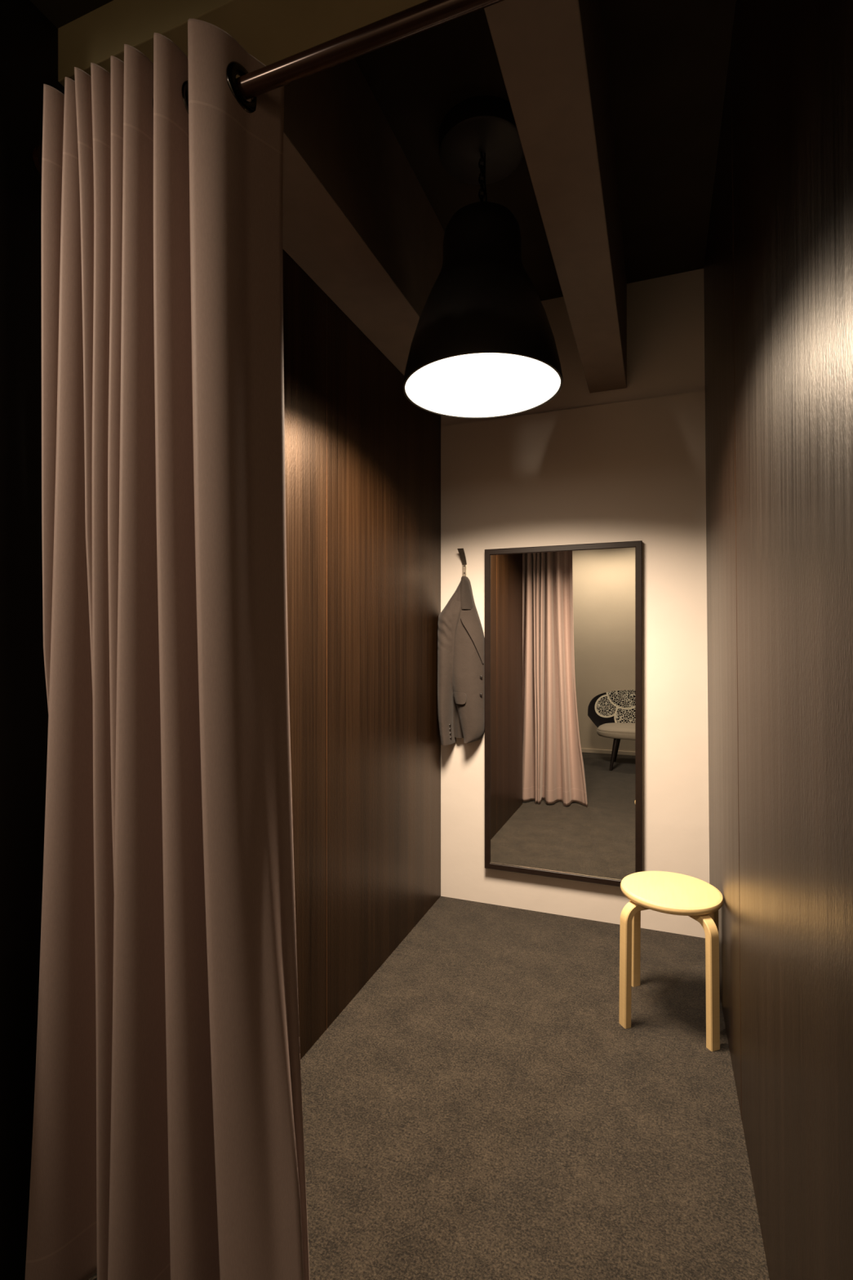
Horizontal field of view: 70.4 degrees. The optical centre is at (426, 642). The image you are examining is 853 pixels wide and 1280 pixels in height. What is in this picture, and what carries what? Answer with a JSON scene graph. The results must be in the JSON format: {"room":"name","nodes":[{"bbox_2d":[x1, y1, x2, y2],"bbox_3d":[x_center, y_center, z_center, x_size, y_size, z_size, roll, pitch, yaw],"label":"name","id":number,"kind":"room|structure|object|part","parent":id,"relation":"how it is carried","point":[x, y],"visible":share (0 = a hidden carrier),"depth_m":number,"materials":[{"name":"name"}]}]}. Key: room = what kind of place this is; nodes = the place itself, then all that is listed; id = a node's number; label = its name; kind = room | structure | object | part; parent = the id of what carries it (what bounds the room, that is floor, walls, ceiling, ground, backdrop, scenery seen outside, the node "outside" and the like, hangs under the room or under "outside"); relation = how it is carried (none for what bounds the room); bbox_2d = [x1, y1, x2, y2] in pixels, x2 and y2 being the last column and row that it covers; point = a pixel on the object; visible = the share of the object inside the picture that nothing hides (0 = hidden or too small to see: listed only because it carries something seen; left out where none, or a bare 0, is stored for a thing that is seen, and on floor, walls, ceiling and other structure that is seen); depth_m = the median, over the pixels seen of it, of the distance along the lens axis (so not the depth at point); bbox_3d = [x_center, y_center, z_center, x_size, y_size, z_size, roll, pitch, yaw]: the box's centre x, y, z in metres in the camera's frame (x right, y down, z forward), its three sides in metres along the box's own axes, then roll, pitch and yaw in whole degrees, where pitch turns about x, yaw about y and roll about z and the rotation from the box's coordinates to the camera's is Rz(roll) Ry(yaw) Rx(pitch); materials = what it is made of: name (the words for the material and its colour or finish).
{"room":"fitting room","nodes":[
{"label":"fitting room","id":0,"kind":"room"},
{"bbox_2d":[0,0,64,1279],"bbox_3d":[-0.882,0.013,1.101,0.104,2.575,0.525,0,0,21],"label":"wall","id":1,"kind":"structure","parent":0,"point":[28,40],"depth_m":1.19,"materials":[{"name":"black wood"}]},
{"bbox_2d":[30,0,113,28],"bbox_3d":[-0.409,-1.317,-0.229,3.400,0.085,2.520,0,0,21],"label":"ceiling","id":2,"kind":"structure","parent":0,"point":[60,13],"depth_m":1.22,"materials":[{"name":"paint"}]},
{"bbox_2d":[282,248,440,1059],"bbox_3d":[-0.312,-0.175,2.205,0.080,2.950,1.945,0,0,21],"label":"wall","id":3,"kind":"structure","parent":0,"point":[362,461],"depth_m":2.24,"materials":[{"name":"brown wood"}]},
{"bbox_2d":[88,896,769,1279],"bbox_3d":[-0.015,1.330,0.798,3.400,0.060,4.720,0,0,21],"label":"floor","id":4,"kind":"structure","parent":0,"point":[482,1107],"depth_m":1.65,"materials":[{"name":"grey carpet"}]},
{"bbox_2d":[618,871,723,1051],"bbox_3d":[0.854,1.080,2.119,0.334,0.440,0.334,0,0,21],"label":"stool","id":5,"kind":"object","parent":4,"relation":"on","point":[662,891],"visible":1,"depth_m":2.04,"materials":[{"name":"yellow wood"}]},
{"bbox_3d":[0.727,1.094,2.073,0.138,0.412,0.036,0,0,-20],"label":"leg","id":6,"kind":"part","parent":5,"relation":"part of","materials":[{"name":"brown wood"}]},
{"bbox_3d":[0.809,1.094,2.246,0.036,0.412,0.138,0,0,-20],"label":"leg","id":7,"kind":"part","parent":5,"relation":"part of","materials":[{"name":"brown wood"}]},
{"bbox_3d":[0.854,0.874,2.119,0.334,0.027,0.334,0,0,21],"label":"seat","id":8,"kind":"part","parent":5,"relation":"part of","materials":[{"name":"yellow wood"}]},
{"bbox_3d":[0.900,1.094,1.991,0.036,0.412,0.138,0,0,-20],"label":"leg","id":9,"kind":"part","parent":5,"relation":"part of","materials":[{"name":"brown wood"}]},
{"bbox_3d":[0.982,1.094,2.164,0.138,0.412,0.036,0,0,-20],"label":"leg","id":10,"kind":"part","parent":5,"relation":"part of","materials":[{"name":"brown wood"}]},
{"bbox_2d":[355,0,736,301],"bbox_3d":[0.371,-1.690,2.085,1.600,0.080,2.040,0,0,21],"label":"ceiling","id":11,"kind":"structure","parent":0,"point":[668,60],"depth_m":1.88,"materials":[{"name":"black paint"}]},
{"bbox_2d":[57,0,427,87],"bbox_3d":[-0.102,-1.407,1.089,1.363,0.485,0.160,0,0,21],"label":"ceiling beam","id":12,"kind":"structure","parent":11,"relation":"attached to","point":[270,31],"depth_m":1.16,"materials":[{"name":"beige paint"}]},
{"bbox_2d":[247,58,444,375],"bbox_3d":[-0.147,-1.407,2.187,0.240,0.485,1.860,0,0,21],"label":"ceiling beam","id":13,"kind":"structure","parent":11,"relation":"attached to","point":[357,219],"depth_m":1.81,"materials":[{"name":"beige paint"}]},
{"bbox_2d":[402,95,563,418],"bbox_3d":[0.180,-1.234,1.966,0.514,0.829,0.514,0,0,21],"label":"pendant lamp","id":14,"kind":"object","parent":11,"relation":"hanging from","point":[483,344],"visible":1,"depth_m":1.84,"materials":[{"name":"black metal"}]},
{"bbox_3d":[0.180,-1.108,1.966,0.514,0.576,0.514,0,0,21],"label":"lamp shade","id":15,"kind":"part","parent":14,"relation":"part of","materials":[{"name":"black metal"}]},
{"bbox_2d":[404,352,560,417],"bbox_3d":[0.180,-0.827,1.966,0.499,0.007,0.499,0,0,21],"label":"diffuser","id":16,"kind":"object","parent":14,"relation":"attached to","point":[450,384],"depth_m":1.92,"materials":[{"name":"white plastic"}]},
{"bbox_3d":[0.183,-1.493,1.967,0.025,0.226,0.020,0,0,-24],"label":"chain","id":17,"kind":"part","parent":14,"relation":"part of","materials":[{"name":"black metal"}]},
{"bbox_2d":[484,0,626,393],"bbox_3d":[0.509,-1.407,1.936,0.165,0.485,1.860,0,0,21],"label":"ceiling beam","id":18,"kind":"structure","parent":11,"relation":"attached to","point":[552,57],"depth_m":1.48,"materials":[{"name":"beige paint"}]},
{"bbox_2d":[440,268,709,937],"bbox_3d":[0.703,-0.175,2.954,1.600,2.950,0.180,0,0,21],"label":"wall","id":19,"kind":"structure","parent":0,"point":[580,466],"depth_m":2.78,"materials":[{"name":"beige paint"}]},
{"bbox_2d":[457,548,466,576],"bbox_3d":[0.179,-0.383,3.031,0.035,0.169,0.050,0,0,21],"label":"coat hook","id":20,"kind":"object","parent":19,"relation":"attached to","point":[461,551],"visible":0.75,"depth_m":3.04,"materials":[{"name":"metal"}]},
{"bbox_2d":[437,576,484,745],"bbox_3d":[0.164,0.089,2.998,0.235,0.837,0.120,0,0,21],"label":"suit jacket","id":21,"kind":"object","parent":20,"relation":"hanging from","point":[460,635],"visible":1,"depth_m":2.97,"materials":[{"name":"grey fabric"}]},
{"bbox_3d":[0.164,0.339,3.041,0.100,0.278,0.042,0,0,21],"label":"panel","id":22,"kind":"part","parent":21,"relation":"part of","materials":[{"name":"grey fabric"}]},
{"bbox_3d":[0.183,0.083,3.006,0.202,0.822,0.093,0,0,21],"label":"panel","id":23,"kind":"part","parent":21,"relation":"part of","materials":[{"name":"grey fabric"}]},
{"bbox_3d":[0.178,-0.429,3.030,0.035,0.078,0.048,0,0,21],"label":"arm","id":24,"kind":"part","parent":20,"relation":"part of","materials":[{"name":"metal"}]},
{"bbox_2d":[484,540,642,886],"bbox_3d":[0.633,0.329,2.865,0.732,1.571,0.032,0,0,21],"label":"wall mirror","id":25,"kind":"object","parent":19,"relation":"attached to","point":[563,624],"visible":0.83,"depth_m":2.85,"materials":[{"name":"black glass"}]},
{"bbox_2d":[703,0,852,1279],"bbox_3d":[0.849,-0.175,1.533,0.115,2.950,2.370,0,0,21],"label":"wall","id":26,"kind":"structure","parent":0,"point":[787,148],"depth_m":1.01,"materials":[{"name":"brown wood"}]},
{"bbox_2d":[32,0,504,175],"bbox_3d":[-0.141,-0.972,0.993,1.356,0.064,0.064,0,0,21],"label":"curtain rod","id":27,"kind":"object","parent":26,"relation":"attached to","point":[428,15],"visible":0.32,"depth_m":0.97,"materials":[{"name":"brown metal"}]},
{"bbox_2d":[24,18,309,1279],"bbox_3d":[-0.469,0.127,1.118,0.593,2.338,0.168,0,0,21],"label":"curtain","id":28,"kind":"object","parent":27,"relation":"hanging from","point":[167,1143],"visible":1,"depth_m":1.07,"materials":[{"name":"beige fabric"}]},
{"bbox_2d":[731,88,741,1071],"bbox_3d":[0.848,-0.175,1.653,0.028,2.950,0.002,0,0,21],"label":"wall panel","id":29,"kind":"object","parent":26,"relation":"attached to","point":[731,88],"depth_m":1.65,"materials":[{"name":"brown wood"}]}
]}

